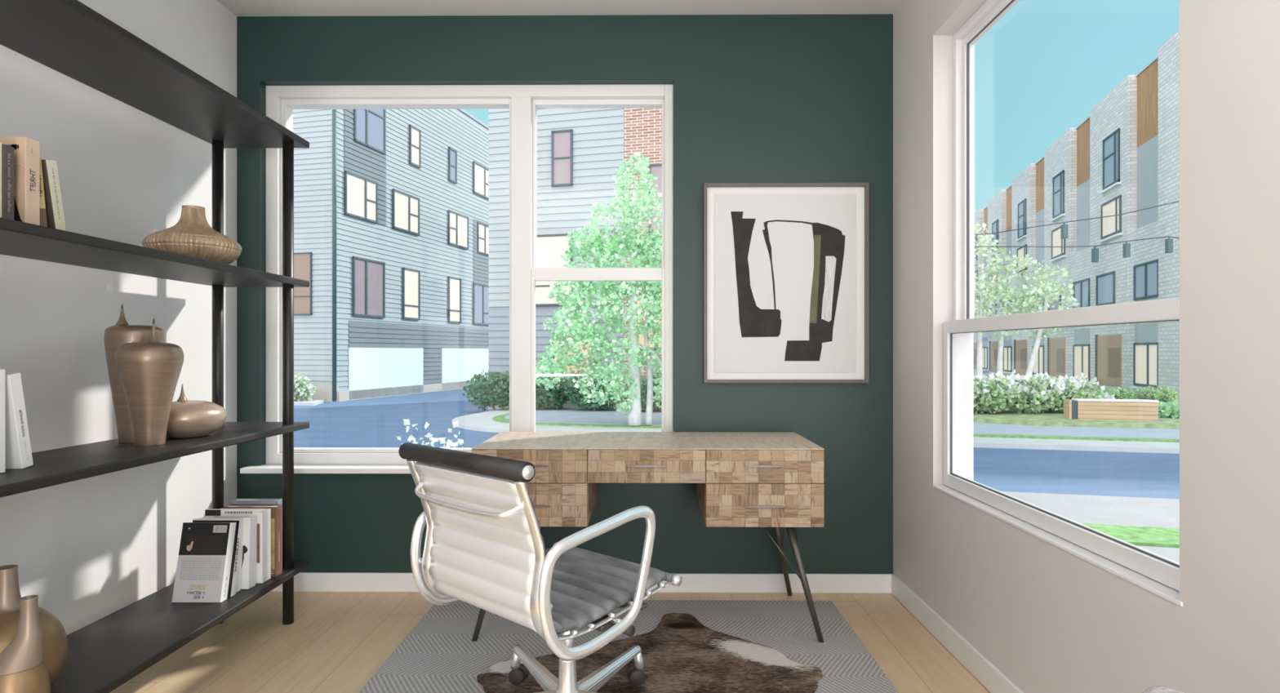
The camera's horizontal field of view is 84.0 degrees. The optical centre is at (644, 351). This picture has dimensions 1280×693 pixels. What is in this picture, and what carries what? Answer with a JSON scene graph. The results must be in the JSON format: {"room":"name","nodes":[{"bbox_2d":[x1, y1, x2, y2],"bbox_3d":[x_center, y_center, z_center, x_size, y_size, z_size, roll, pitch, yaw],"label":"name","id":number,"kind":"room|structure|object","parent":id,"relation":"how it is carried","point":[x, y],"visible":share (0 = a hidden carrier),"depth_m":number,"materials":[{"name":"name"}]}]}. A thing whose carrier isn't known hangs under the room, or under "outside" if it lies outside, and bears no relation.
{"room":"office","nodes":[
{"label":"office","id":0,"kind":"room"},
{"bbox_2d":[0,0,236,635],"bbox_3d":[-2.081,-0.228,0.115,0.200,2.756,6.997,0,0,0],"label":"wall","id":1,"kind":"structure","parent":0,"point":[93,548],"depth_m":2.60,"materials":[{"name":"white paint"}]},
{"bbox_2d":[395,419,438,446],"bbox_3d":[-1.585,1.294,5.066,0.439,1.612,0.377,0,0,-31],"label":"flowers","id":2,"kind":"object","parent":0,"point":[406,422],"visible":0.02,"depth_m":5.09,"materials":[{"name":"white plant"}]},
{"bbox_2d":[437,421,463,447],"bbox_3d":[-1.352,1.298,5.036,0.442,1.603,0.417,0,0,0],"label":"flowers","id":3,"kind":"object","parent":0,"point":[455,424],"visible":0.02,"depth_m":5.07,"materials":[{"name":"white plant"}]},
{"bbox_2d":[110,591,990,692],"bbox_3d":[-0.411,1.225,0.102,3.540,0.150,6.997,0,0,0],"label":"floor","id":4,"kind":"structure","parent":0,"point":[335,642],"depth_m":2.79,"materials":[{"name":"brown wood"}]},
{"bbox_2d":[0,0,309,692],"bbox_3d":[-1.670,0.117,2.140,0.396,2.066,1.953,0,0,0],"label":"bookshelf","id":5,"kind":"object","parent":4,"relation":"on","point":[69,37],"visible":0.82,"depth_m":2.31,"materials":[{"name":"grey wood"}]},
{"bbox_2d":[0,142,1,217],"bbox_3d":[-1.607,-0.405,1.691,0.131,0.192,0.036,0,0,0],"label":"book","id":6,"kind":"object","parent":5,"relation":"on","point":[0,142],"visible":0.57,"depth_m":1.71,"materials":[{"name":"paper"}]},
{"bbox_2d":[0,368,4,472],"bbox_3d":[-1.721,0.177,1.780,0.191,0.262,0.062,0,0,0],"label":"book","id":7,"kind":"object","parent":5,"relation":"on","point":[2,371],"visible":1,"depth_m":1.80,"materials":[{"name":"paper"}]},
{"bbox_2d":[1,143,13,220],"bbox_3d":[-1.607,-0.404,1.727,0.131,0.190,0.030,0,0,0],"label":"book","id":8,"kind":"object","parent":5,"relation":"on","point":[7,152],"visible":0.88,"depth_m":1.72,"materials":[{"name":"black paper"}]},
{"bbox_2d":[4,372,33,468],"bbox_3d":[-1.715,0.182,1.857,0.181,0.252,0.072,0,0,0],"label":"book","id":9,"kind":"object","parent":5,"relation":"on","point":[18,452],"visible":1,"depth_m":1.85,"materials":[{"name":"paper"}]},
{"bbox_2d":[0,137,39,225],"bbox_3d":[-1.632,-0.420,1.781,0.201,0.222,0.043,0,0,0],"label":"book","id":10,"kind":"object","parent":5,"relation":"on","point":[26,150],"visible":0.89,"depth_m":1.76,"materials":[{"name":"paper"}]},
{"bbox_2d":[13,195,22,222],"bbox_3d":[-1.583,-0.381,1.760,0.098,0.135,0.001,0,0,0],"label":"picture","id":11,"kind":"object","parent":10,"relation":"attached to","point":[18,200],"depth_m":1.76},
{"bbox_2d":[0,595,50,692],"bbox_3d":[-1.549,0.763,1.747,0.140,0.305,0.140,0,0,0],"label":"bottle vase","id":12,"kind":"object","parent":5,"relation":"on","point":[23,669],"visible":1,"depth_m":1.74,"materials":[{"name":"gold metal"}]},
{"bbox_2d":[0,564,67,686],"bbox_3d":[-1.685,0.743,1.878,0.254,0.345,0.254,0,0,0],"label":"bottle vase","id":13,"kind":"object","parent":5,"relation":"on","point":[55,642],"visible":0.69,"depth_m":1.87,"materials":[{"name":"gold metal"}]},
{"bbox_2d":[40,158,47,226],"bbox_3d":[-1.600,-0.401,1.812,0.126,0.183,0.043,0,0,0],"label":"book","id":14,"kind":"object","parent":5,"relation":"on","point":[42,206],"visible":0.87,"depth_m":1.82,"materials":[{"name":"paper"}]},
{"bbox_2d":[40,208,47,226],"bbox_3d":[-1.538,-0.339,1.818,0.002,0.051,0.020,0,6,0],"label":"picture","id":15,"kind":"object","parent":14,"relation":"attached to","point":[42,211],"depth_m":1.82},
{"bbox_2d":[41,159,66,231],"bbox_3d":[-1.595,-0.402,1.851,0.131,0.187,0.065,0,0,0],"label":"book","id":16,"kind":"object","parent":5,"relation":"on","point":[53,200],"visible":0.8,"depth_m":1.84,"materials":[{"name":"paper"}]},
{"bbox_2d":[103,304,164,443],"bbox_3d":[-1.743,0.076,2.434,0.169,0.468,0.169,0,0,0],"label":"vase","id":17,"kind":"object","parent":5,"relation":"on","point":[117,335],"visible":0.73,"depth_m":2.37,"materials":[{"name":"brown metal"}]},
{"bbox_2d":[114,318,183,446],"bbox_3d":[-1.632,0.100,2.348,0.188,0.419,0.188,0,0,0],"label":"vase","id":18,"kind":"object","parent":5,"relation":"on","point":[149,371],"visible":1,"depth_m":2.30,"materials":[{"name":"brown metal"}]},
{"bbox_2d":[142,204,242,264],"bbox_3d":[-1.669,-0.421,2.633,0.313,0.225,0.314,0,0,-37],"label":"ribbed vase","id":19,"kind":"object","parent":5,"relation":"on","point":[193,236],"visible":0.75,"depth_m":2.55,"materials":[{"name":"gold metal"}]},
{"bbox_2d":[166,383,226,438],"bbox_3d":[-1.655,0.213,2.578,0.245,0.191,0.245,0,0,0],"label":"vase","id":20,"kind":"object","parent":5,"relation":"on","point":[190,418],"visible":0.84,"depth_m":2.51,"materials":[{"name":"brown metal"}]},
{"bbox_2d":[171,522,235,602],"bbox_3d":[-1.631,0.782,2.640,0.178,0.285,0.104,0,0,0],"label":"book","id":21,"kind":"object","parent":5,"relation":"on","point":[203,568],"visible":1,"depth_m":2.62,"materials":[{"name":"paper"}]},
{"bbox_2d":[186,541,193,551],"bbox_3d":[-1.682,0.721,2.633,0.022,0.037,0.001,0,-13,0],"label":"picture","id":22,"kind":"object","parent":21,"relation":"attached to","point":[189,544],"depth_m":2.63},
{"bbox_2d":[192,520,239,598],"bbox_3d":[-1.625,0.779,2.669,0.168,0.278,0.076,0,0,0],"label":"book","id":23,"kind":"object","parent":5,"relation":"on","point":[193,521],"visible":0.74,"depth_m":2.67,"materials":[{"name":"paper"}]},
{"bbox_2d":[192,518,242,596],"bbox_3d":[-1.625,0.778,2.689,0.171,0.285,0.078,0,0,0],"label":"book","id":24,"kind":"object","parent":5,"relation":"on","point":[240,520],"visible":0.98,"depth_m":2.69,"materials":[{"name":"paper"}]},
{"bbox_2d":[195,517,244,592],"bbox_3d":[-1.631,0.780,2.722,0.165,0.279,0.068,0,0,0],"label":"book","id":25,"kind":"object","parent":5,"relation":"on","point":[240,562],"visible":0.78,"depth_m":2.73,"materials":[{"name":"paper"}]},
{"bbox_2d":[204,509,257,583],"bbox_3d":[-1.627,0.769,2.797,0.200,0.292,0.013,0,-1,0],"label":"book","id":26,"kind":"object","parent":5,"relation":"on","point":[208,513],"visible":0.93,"depth_m":2.79,"materials":[{"name":"paper"}]},
{"bbox_2d":[206,515,257,589],"bbox_3d":[-1.607,0.780,2.766,0.170,0.274,0.062,0,0,0],"label":"book","id":27,"kind":"object","parent":5,"relation":"on","point":[250,523],"visible":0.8,"depth_m":2.75,"materials":[{"name":"paper"}]},
{"bbox_2d":[241,545,247,567],"bbox_3d":[-1.542,0.793,2.740,0.028,0.093,0.001,0,-3,0],"label":"picture","id":28,"kind":"object","parent":27,"relation":"attached to","point":[244,548],"depth_m":2.74},
{"bbox_2d":[219,508,271,583],"bbox_3d":[-1.607,0.774,2.833,0.205,0.281,0.062,0,0,0],"label":"book","id":29,"kind":"object","parent":5,"relation":"on","point":[263,556],"visible":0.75,"depth_m":2.81,"materials":[{"name":"paper"}]},
{"bbox_2d":[223,504,281,577],"bbox_3d":[-1.600,0.773,2.907,0.216,0.283,0.046,0,0,0],"label":"book","id":30,"kind":"object","parent":5,"relation":"on","point":[276,509],"visible":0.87,"depth_m":2.88,"materials":[{"name":"paper"}]},
{"bbox_2d":[271,519,274,569],"bbox_3d":[-1.596,0.782,2.885,0.194,0.205,0.001,0,0,0],"label":"picture","id":31,"kind":"object","parent":30,"relation":"attached to","point":[272,520],"depth_m":2.88},
{"bbox_2d":[231,498,282,570],"bbox_3d":[-1.605,0.765,2.950,0.191,0.300,0.035,0,0,0],"label":"book","id":32,"kind":"object","parent":5,"relation":"on","point":[239,501],"visible":0.12,"depth_m":2.93,"materials":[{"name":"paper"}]},
{"bbox_2d":[358,600,898,692],"bbox_3d":[-0.054,1.145,2.207,1.807,0.009,2.112,0,0,0],"label":"area rug","id":33,"kind":"object","parent":4,"relation":"on","point":[439,655],"visible":0.45,"depth_m":2.79,"materials":[{"name":"grey fabric"}]},
{"bbox_2d":[471,431,824,643],"bbox_3d":[0.014,0.766,3.074,1.386,0.768,0.582,0,0,0],"label":"desk","id":34,"kind":"object","parent":33,"relation":"on","point":[743,479],"visible":0.7,"depth_m":2.79,"materials":[{"name":"brown wood"}]},
{"bbox_2d":[476,613,822,692],"bbox_3d":[0.023,1.133,2.399,1.215,0.014,1.372,0,0,0],"label":"cowhide rug","id":35,"kind":"object","parent":33,"relation":"on","point":[682,655],"visible":0.81,"depth_m":2.54,"materials":[{"name":"fur"}]},
{"bbox_2d":[398,442,682,692],"bbox_3d":[-0.242,0.683,2.097,0.742,0.850,0.792,0,0,42],"label":"office chair","id":36,"kind":"object","parent":35,"relation":"on","point":[484,548],"visible":1,"depth_m":1.89,"materials":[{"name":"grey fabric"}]},
{"bbox_2d":[1142,685,1184,692],"bbox_3d":[0.659,0.855,0.867,0.545,0.590,0.767,0,0,0],"label":"lounge chair","id":37,"kind":"object","parent":4,"relation":"on","point":[1159,689],"visible":1,"depth_m":1.20,"materials":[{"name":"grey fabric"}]},
{"bbox_2d":[217,0,902,16],"bbox_3d":[-0.411,-1.706,0.102,3.540,0.200,6.997,0,0,0],"label":"ceiling","id":38,"kind":"structure","parent":0,"point":[238,7],"depth_m":3.32,"materials":[{"name":"paint"}]},
{"bbox_2d":[236,13,893,573],"bbox_3d":[-0.384,-0.228,3.525,3.140,2.756,0.250,0,0,0],"label":"wall","id":39,"kind":"structure","parent":0,"point":[757,98],"depth_m":3.40,"materials":[{"name":"green paint"}]},
{"bbox_2d":[240,463,410,473],"bbox_3d":[-0.856,0.562,3.396,2.085,0.025,0.135,0,0,0],"label":"trim","id":40,"kind":"structure","parent":39,"relation":"attached to","point":[264,468],"depth_m":3.34,"materials":[{"name":"white wood"}]},
{"bbox_2d":[266,84,673,464],"bbox_3d":[-0.852,-0.372,3.509,1.984,1.844,0.110,0,0,0],"label":"window","id":41,"kind":"structure","parent":39,"relation":"in","point":[522,101],"depth_m":3.46,"materials":[{"name":"white plastic"}]},
{"bbox_2d":[270,572,891,593],"bbox_3d":[-0.385,1.105,3.394,3.140,0.090,0.013,0,0,0],"label":"baseboard","id":42,"kind":"structure","parent":39,"relation":"attached to","point":[303,581],"depth_m":3.38,"materials":[{"name":"white wood"}]},
{"bbox_2d":[703,182,869,382],"bbox_3d":[0.670,-0.323,3.374,0.779,0.945,0.032,0,0,0],"label":"framed picture","id":43,"kind":"object","parent":39,"relation":"attached to","point":[786,265],"visible":1,"depth_m":3.38,"materials":[{"name":"paper"}]},
{"bbox_2d":[893,0,1279,692],"bbox_3d":[1.236,-0.228,0.214,0.152,2.756,6.847,0,0,0],"label":"wall","id":44,"kind":"structure","parent":0,"point":[1051,620],"depth_m":1.55,"materials":[{"name":"white paint"}]},
{"bbox_2d":[891,573,1023,692],"bbox_3d":[1.152,1.103,0.083,0.013,0.094,6.583,0,0,0],"label":"baseboard","id":45,"kind":"structure","parent":44,"relation":"attached to","point":[992,678],"depth_m":2.67,"materials":[{"name":"white wood"}]},
{"bbox_2d":[932,484,1182,606],"bbox_3d":[1.214,0.551,2.227,0.086,0.010,1.363,0,0,0],"label":"trim","id":46,"kind":"structure","parent":44,"relation":"attached to","point":[1160,589],"depth_m":1.95,"materials":[{"name":"white wood"}]},
{"bbox_2d":[943,0,1179,591],"bbox_3d":[1.271,-0.370,2.232,0.114,1.841,1.353,0,0,0],"label":"window","id":47,"kind":"structure","parent":44,"relation":"in","point":[958,333],"depth_m":2.85,"materials":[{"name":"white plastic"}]},
{"label":"outside","id":48,"kind":"structure","parent":0,"visible":0},
{"bbox_2d":[293,386,1179,499],"bbox_3d":[30.938,2.250,61.839,242.910,0.300,209.754,0,0,0],"label":"road","id":49,"kind":"structure","parent":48,"point":[376,422],"depth_m":14.97,"materials":[{"name":"asphalt"}]},
{"bbox_2d":[293,399,324,405],"bbox_3d":[-14.726,2.065,28.616,4.506,0.170,1.806,0,0,11],"label":"kerb corner","id":50,"kind":"object","parent":49,"relation":"on","point":[312,402],"visible":0.21,"depth_m":27.70,"materials":[{"name":"concrete"}]},
{"bbox_2d":[293,372,318,401],"bbox_3d":[-13.950,1.491,28.315,1.732,1.319,1.376,0,0,0],"label":"shrub","id":51,"kind":"object","parent":50,"relation":"on","point":[304,388],"visible":0.44,"depth_m":28.08,"materials":[{"name":"green plant"}]},
{"bbox_2d":[293,108,488,402],"bbox_3d":[-16.899,-5.735,45.727,16.142,15.670,30.150,0,0,14],"label":"apartment building","id":52,"kind":"structure","parent":49,"relation":"on","point":[391,211],"depth_m":33.24,"materials":[{"name":"blue"}]},
{"bbox_2d":[488,107,662,409],"bbox_3d":[1.640,-5.875,27.951,13.000,15.950,8.100,0,0,14],"label":"apartment building","id":53,"kind":"structure","parent":49,"relation":"on","point":[580,151],"depth_m":24.97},
{"bbox_2d":[451,407,1179,453],"bbox_3d":[33.606,2.100,12.361,80.801,0.200,6.700,0,0,14],"label":"sidewalk","id":54,"kind":"structure","parent":49,"relation":"on","point":[482,421],"depth_m":15.66,"materials":[{"name":"concrete"}]},
{"bbox_2d":[462,369,509,410],"bbox_3d":[-5.196,1.313,24.326,1.967,1.509,1.605,0,0,0],"label":"bush","id":55,"kind":"object","parent":54,"relation":"on","point":[493,392],"visible":0.82,"depth_m":23.99,"materials":[{"name":"green plant"}]},
{"bbox_2d":[617,372,661,411],"bbox_3d":[0.176,1.317,23.106,2.095,1.430,1.582,0,0,0],"label":"bush","id":56,"kind":"object","parent":54,"relation":"on","point":[643,383],"visible":0.24,"depth_m":22.78,"materials":[{"name":"green plant"}]},
{"bbox_2d":[973,205,987,374],"bbox_3d":[32.926,-4.975,60.006,9.160,14.150,7.670,0,0,14],"label":"townhouse","id":57,"kind":"structure","parent":49,"relation":"on","point":[981,215],"depth_m":60.34,"materials":[{"name":"white brick"}]},
{"bbox_2d":[987,184,1012,376],"bbox_3d":[31.093,-4.975,52.682,9.160,14.150,7.670,0,0,14],"label":"townhouse","id":58,"kind":"structure","parent":49,"relation":"on","point":[999,206],"depth_m":53.36,"materials":[{"name":"white brick"}]},
{"bbox_2d":[1011,155,1044,378],"bbox_3d":[29.261,-4.975,45.358,9.160,14.150,7.670,0,0,14],"label":"townhouse","id":59,"kind":"structure","parent":49,"relation":"on","point":[1027,187],"depth_m":46.40,"materials":[{"name":"white brick"}]},
{"bbox_2d":[1044,115,1089,381],"bbox_3d":[27.428,-4.975,38.033,9.160,14.150,7.670,0,0,14],"label":"townhouse","id":60,"kind":"structure","parent":49,"relation":"on","point":[1067,160],"depth_m":38.52,"materials":[{"name":"white brick"}]},
{"bbox_2d":[1089,29,1179,400],"bbox_3d":[25.352,-4.975,29.739,9.160,14.150,9.670,0,0,14],"label":"townhouse","id":61,"kind":"structure","parent":49,"relation":"on","point":[1135,127],"depth_m":30.66,"materials":[{"name":"white brick"}]},
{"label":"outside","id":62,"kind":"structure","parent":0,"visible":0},
{"bbox_2d":[504,406,1179,439],"bbox_3d":[34.516,2.075,12.907,79.300,0.250,5.200,0,0,14],"label":"grass","id":63,"kind":"structure","parent":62,"point":[566,415],"depth_m":18.03,"materials":[{"name":"green plant"}]},
{"bbox_2d":[535,372,569,408],"bbox_3d":[-3.449,1.336,23.935,2.086,1.297,1.717,0,0,0],"label":"bush","id":64,"kind":"object","parent":63,"relation":"on","point":[556,397],"visible":0.59,"depth_m":23.52,"materials":[{"name":"green plant"}]},
{"bbox_2d":[564,368,625,410],"bbox_3d":[-1.634,1.284,23.519,2.094,1.396,1.636,0,0,0],"label":"bush","id":65,"kind":"object","parent":63,"relation":"on","point":[577,399],"visible":0.44,"depth_m":23.16,"materials":[{"name":"green plant"}]},
{"bbox_2d":[1063,398,1159,421],"bbox_3d":[12.602,1.630,19.252,2.120,0.640,0.500,0,0,14],"label":"garden bench","id":66,"kind":"object","parent":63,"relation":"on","point":[1075,408],"visible":0.8,"depth_m":19.04,"materials":[{"name":"brown wood"}]},
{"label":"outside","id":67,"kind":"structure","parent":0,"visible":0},
{"bbox_2d":[1135,545,1179,563],"bbox_3d":[18.740,2.100,-7.499,120.000,0.100,22.550,0,0,14],"label":"path","id":68,"kind":"structure","parent":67,"point":[1171,553],"depth_m":7.28,"materials":[{"name":"grey concrete"}]},
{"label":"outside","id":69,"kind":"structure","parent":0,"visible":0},
{"bbox_2d":[1000,491,1179,528],"bbox_3d":[21.908,2.095,5.161,117.094,0.110,30.112,0,0,0],"label":"front walk","id":70,"kind":"structure","parent":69,"point":[1080,508],"depth_m":9.24,"materials":[{"name":"grey concrete"}]},
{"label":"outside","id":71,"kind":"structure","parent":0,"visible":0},
{"bbox_2d":[973,374,1179,429],"bbox_3d":[37.904,2.020,32.005,62.000,0.360,39.500,0,0,14],"label":"garden bed","id":72,"kind":"object","parent":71,"point":[1048,418],"visible":0.11,"depth_m":18.80,"materials":[{"name":"green plant"}]},
{"bbox_2d":[973,370,1023,413],"bbox_3d":[10.007,1.219,21.201,2.030,1.279,1.971,0,0,-21],"label":"flowering bush","id":73,"kind":"object","parent":72,"relation":"on","point":[985,389],"visible":0.7,"depth_m":20.68,"materials":[{"name":"green plant"}]},
{"bbox_2d":[973,222,1079,377],"bbox_3d":[11.962,-1.160,23.533,4.440,6.184,2.109,0,0,0],"label":"birch tree","id":74,"kind":"object","parent":72,"relation":"on","point":[993,295],"visible":0.66,"depth_m":23.27,"materials":[{"name":"green plant"}]},
{"bbox_2d":[994,368,1062,413],"bbox_3d":[11.356,1.250,21.259,1.959,1.436,1.935,0,0,38],"label":"flowering bush","id":75,"kind":"object","parent":72,"relation":"on","point":[1029,403],"visible":0.61,"depth_m":20.98,"materials":[{"name":"green plant"}]},
{"bbox_2d":[1035,371,1106,412],"bbox_3d":[12.658,1.280,21.445,2.201,1.300,1.834,0,0,23],"label":"flowering bush","id":76,"kind":"object","parent":72,"relation":"on","point":[1077,387],"visible":0.48,"depth_m":20.98,"materials":[{"name":"green plant"}]},
{"bbox_2d":[1102,391,1115,399],"bbox_3d":[13.858,1.574,22.166,1.781,0.793,1.570,0,0,0],"label":"flowering bush","id":77,"kind":"object","parent":72,"relation":"on","point":[1107,396],"visible":0.02,"depth_m":21.70,"materials":[{"name":"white plant"}]},
{"bbox_2d":[1102,386,1136,399],"bbox_3d":[17.197,1.601,26.247,1.736,0.607,1.197,0,0,0],"label":"shrub","id":78,"kind":"object","parent":72,"relation":"on","point":[1119,393],"visible":0.44,"depth_m":25.93,"materials":[{"name":"green plant"}]},
{"bbox_2d":[1132,384,1179,401],"bbox_3d":[18.758,1.580,26.095,1.491,0.735,1.264,0,0,28],"label":"shrub","id":79,"kind":"object","parent":72,"relation":"on","point":[1164,393],"visible":0.98,"depth_m":25.77,"materials":[{"name":"green plant"}]},
{"bbox_2d":[1155,399,1179,418],"bbox_3d":[14.588,1.655,19.894,1.433,0.615,1.155,0,0,0],"label":"fern","id":80,"kind":"object","parent":72,"relation":"on","point":[1165,409],"visible":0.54,"depth_m":19.58,"materials":[{"name":"green plant"}]},
{"bbox_2d":[1160,398,1179,404],"bbox_3d":[15.330,1.673,20.279,1.457,0.641,1.122,0,0,0],"label":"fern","id":81,"kind":"object","parent":72,"relation":"on","point":[1176,400],"visible":0.02,"depth_m":20.41,"materials":[{"name":"green plant"}]},
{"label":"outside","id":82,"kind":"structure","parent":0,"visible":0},
{"bbox_2d":[492,407,1179,442],"bbox_3d":[34.303,2.085,12.780,79.650,0.230,5.550,0,0,14],"label":"grass verge","id":83,"kind":"structure","parent":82,"point":[500,418],"depth_m":16.46,"materials":[{"name":"green plant"}]},
{"bbox_2d":[535,151,662,426],"bbox_3d":[-0.364,-1.666,18.834,5.533,7.243,2.191,0,0,0],"label":"slender tree","id":84,"kind":"object","parent":83,"relation":"on","point":[626,243],"visible":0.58,"depth_m":18.46,"materials":[{"name":"green plant"}]},
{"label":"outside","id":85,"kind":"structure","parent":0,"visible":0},
{"bbox_2d":[974,200,1179,235],"bbox_3d":[9.609,-3.650,17.800,22.001,1.624,0.021,0,0,14],"label":"cable","id":86,"kind":"object","parent":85,"point":[1177,201],"visible":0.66,"depth_m":17.52,"materials":[{"name":"black rubber"}]},
{"bbox_2d":[1060,222,1067,239],"bbox_3d":[10.395,-2.990,17.603,0.120,0.400,0.120,0,0,0],"label":"lantern","id":87,"kind":"object","parent":86,"relation":"hanging from","point":[1064,228],"visible":1,"depth_m":17.54,"materials":[{"name":"grey metal"}]},
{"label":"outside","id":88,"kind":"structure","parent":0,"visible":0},
{"bbox_2d":[613,235,1179,254],"bbox_3d":[9.730,-2.745,18.285,22.000,0.234,0.021,0,0,14],"label":"cable","id":89,"kind":"object","parent":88,"point":[1166,236],"visible":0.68,"depth_m":17.97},
{"bbox_2d":[1091,246,1098,262],"bbox_3d":[11.331,-2.440,17.884,0.120,0.400,0.120,0,0,0],"label":"lantern","id":90,"kind":"object","parent":89,"relation":"hanging from","point":[1095,251],"visible":1,"depth_m":17.82,"materials":[{"name":"grey metal"}]},
{"bbox_2d":[1122,240,1130,257],"bbox_3d":[12.010,-2.540,17.714,0.120,0.400,0.120,0,0,0],"label":"lantern","id":91,"kind":"object","parent":89,"relation":"hanging from","point":[1126,246],"visible":1,"depth_m":17.66,"materials":[{"name":"grey metal"}]},
{"bbox_2d":[1164,236,1173,253],"bbox_3d":[12.902,-2.620,17.491,0.120,0.400,0.120,0,0,0],"label":"lantern","id":92,"kind":"object","parent":89,"relation":"hanging from","point":[1168,242],"visible":1,"depth_m":17.43,"materials":[{"name":"grey metal"}]},
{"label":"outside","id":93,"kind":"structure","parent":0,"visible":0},
{"bbox_2d":[1080,523,1179,547],"bbox_3d":[21.575,2.085,3.827,120.000,0.130,0.780,0,0,14],"label":"lawn strip","id":94,"kind":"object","parent":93,"point":[1135,535],"visible":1,"depth_m":7.85,"materials":[{"name":"green plant"}]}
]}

